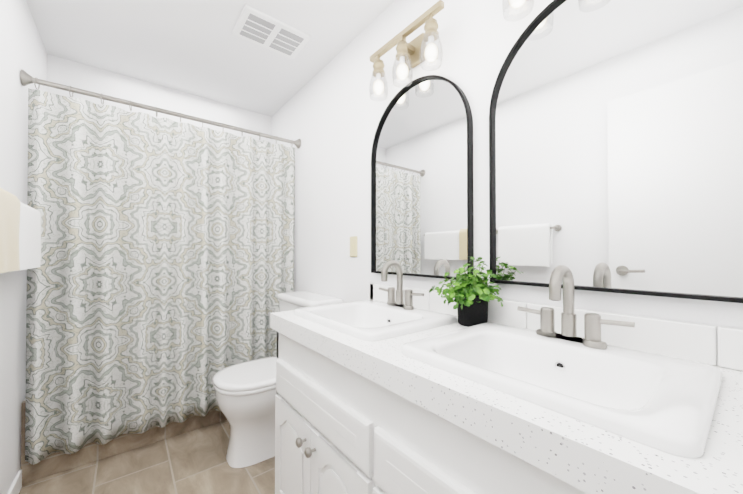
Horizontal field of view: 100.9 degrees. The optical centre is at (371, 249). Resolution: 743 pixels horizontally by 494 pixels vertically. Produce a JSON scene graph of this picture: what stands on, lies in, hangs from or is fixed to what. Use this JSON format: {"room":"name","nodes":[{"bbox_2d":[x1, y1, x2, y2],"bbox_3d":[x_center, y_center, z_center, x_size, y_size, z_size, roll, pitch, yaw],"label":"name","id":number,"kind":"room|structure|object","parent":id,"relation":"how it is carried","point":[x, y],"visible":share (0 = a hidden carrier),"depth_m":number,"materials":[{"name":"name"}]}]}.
{"room":"bathroom","nodes":[
{"label":"bathroom","id":0,"kind":"room"},
{"bbox_2d":[0,0,46,493],"bbox_3d":[-0.856,-0.055,0.367,0.100,2.330,3.980,1,-1,-39],"label":"wall","id":1,"kind":"structure","parent":0,"point":[22,46],"depth_m":1.36,"materials":[{"name":"paint"}]},
{"bbox_2d":[7,469,21,493],"bbox_3d":[-1.174,1.073,0.843,0.012,0.084,1.540,1,-1,-39],"label":"baseboard","id":2,"kind":"structure","parent":1,"relation":"attached to","point":[16,486],"depth_m":1.36,"materials":[{"name":"white wood"}]},
{"bbox_2d":[0,188,40,272],"bbox_3d":[-1.180,-0.047,0.934,0.096,0.308,1.234,1,-1,-39],"label":"towel","id":3,"kind":"object","parent":1,"relation":"attached to","point":[20,235],"visible":1,"depth_m":1.06,"materials":[{"name":"white fabric"}]},
{"bbox_2d":[20,69,300,148],"bbox_3d":[-1.089,-0.796,1.871,1.394,0.076,0.072,1,-1,-39],"label":"curtain rod","id":4,"kind":"object","parent":1,"relation":"attached to","point":[26,78],"visible":1,"depth_m":1.70,"materials":[{"name":"silver metal"}]},
{"bbox_2d":[25,88,294,464],"bbox_3d":[-1.094,0.124,1.859,1.350,1.775,0.087,1,-1,-39],"label":"shower curtain","id":5,"kind":"object","parent":4,"relation":"hanging from","point":[160,278],"visible":0.9,"depth_m":1.70,"materials":[{"name":"white fabric"}]},
{"bbox_2d":[19,420,274,493],"bbox_3d":[-0.269,1.165,0.822,1.600,0.100,3.980,1,-1,-39],"label":"floor","id":6,"kind":"structure","parent":0,"point":[193,462],"depth_m":1.54,"materials":[{"name":"tile"}]},
{"bbox_2d":[21,397,226,483],"bbox_3d":[-1.286,0.929,2.099,1.394,0.399,0.511,1,-1,-39],"label":"bathtub","id":7,"kind":"object","parent":6,"relation":"on","point":[53,463],"visible":0.08,"depth_m":1.65,"materials":[{"name":"brown tile"}]},
{"bbox_2d":[213,291,342,467],"bbox_3d":[-0.560,0.706,1.784,0.646,0.836,0.510,1,-1,-39],"label":"toilet","id":8,"kind":"object","parent":6,"relation":"on","point":[245,393],"visible":0.4,"depth_m":1.60,"materials":[{"name":"white ceramic"}]},
{"bbox_2d":[270,283,742,493],"bbox_3d":[0.184,0.642,0.917,0.573,0.946,1.322,1,-1,-39],"label":"bathroom vanity","id":9,"kind":"object","parent":6,"relation":"on","point":[428,394],"visible":1,"depth_m":0.66,"materials":[{"name":"white"}]},
{"bbox_2d":[379,260,423,309],"bbox_3d":[0.087,0.141,1.239,0.121,0.193,0.258,1,-1,-39],"label":"faucet","id":10,"kind":"object","parent":9,"relation":"on","point":[404,299],"visible":1,"depth_m":1.25,"materials":[{"name":"silver metal"}]},
{"bbox_2d":[429,256,502,326],"bbox_3d":[0.310,0.140,1.025,0.194,0.233,0.290,1,-1,-39],"label":"plant","id":11,"kind":"object","parent":9,"relation":"on","point":[472,295],"visible":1,"depth_m":1.01,"materials":[{"name":"green plant"}]},
{"bbox_2d":[517,265,634,348],"bbox_3d":[0.472,0.135,0.757,0.121,0.193,0.258,1,-1,-39],"label":"faucet","id":12,"kind":"object","parent":9,"relation":"on","point":[593,322],"visible":1,"depth_m":0.76,"materials":[{"name":"silver metal"}]},
{"bbox_2d":[47,54,270,142],"bbox_3d":[-1.479,-0.033,2.351,1.400,2.330,0.100,1,-1,-39],"label":"wall","id":13,"kind":"structure","parent":0,"point":[63,71],"depth_m":2.20,"materials":[{"name":"paint"}]},
{"bbox_2d":[26,0,394,116],"bbox_3d":[-0.269,-1.264,0.848,1.600,0.100,3.980,1,-1,-39],"label":"ceiling","id":14,"kind":"structure","parent":0,"point":[197,48],"depth_m":1.78,"materials":[{"name":"white paint"}]},
{"bbox_2d":[232,5,310,58],"bbox_3d":[-0.556,-1.195,1.719,0.360,0.016,0.250,1,-1,-39],"label":"ceiling vent","id":15,"kind":"object","parent":14,"relation":"in","point":[257,27],"visible":1,"depth_m":1.70,"materials":[{"name":"white plastic"}]},
{"bbox_2d":[271,0,742,328],"bbox_3d":[0.317,-0.044,1.303,0.100,2.330,3.980,1,-1,-39],"label":"wall","id":16,"kind":"structure","parent":0,"point":[330,114],"depth_m":1.64,"materials":[{"name":"paint"}]},
{"bbox_2d":[350,236,356,256],"bbox_3d":[-0.105,-0.015,1.739,0.012,0.116,0.070,1,-1,-39],"label":"light switch","id":17,"kind":"object","parent":16,"relation":"attached to","point":[353,246],"visible":1,"depth_m":1.74,"materials":[{"name":"beige plastic"}]},
{"bbox_2d":[369,0,443,99],"bbox_3d":[0.148,-0.829,1.337,0.128,0.220,0.430,1,-1,-39],"label":"sconce","id":18,"kind":"object","parent":16,"relation":"attached to","point":[413,53],"visible":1,"depth_m":1.31,"materials":[{"name":"beige metal"}]},
{"bbox_2d":[371,75,473,279],"bbox_3d":[0.188,-0.313,1.363,0.026,0.862,0.581,1,-1,-39],"label":"mirror","id":19,"kind":"object","parent":16,"relation":"attached to","point":[422,220],"visible":0.94,"depth_m":1.31,"materials":[{"name":"black metal"}]},
{"bbox_2d":[502,0,533,21],"bbox_3d":[0.560,-0.835,0.821,0.128,0.220,0.430,1,-1,-39],"label":"sconce","id":20,"kind":"object","parent":16,"relation":"attached to","point":[515,4],"visible":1,"depth_m":0.94,"materials":[{"name":"clear glass"}]},
{"bbox_2d":[489,0,742,302],"bbox_3d":[0.600,-0.318,0.847,0.026,0.862,0.581,1,-1,-39],"label":"mirror","id":21,"kind":"object","parent":16,"relation":"attached to","point":[615,146],"visible":0.92,"depth_m":0.79,"materials":[{"name":"black metal"}]}
]}

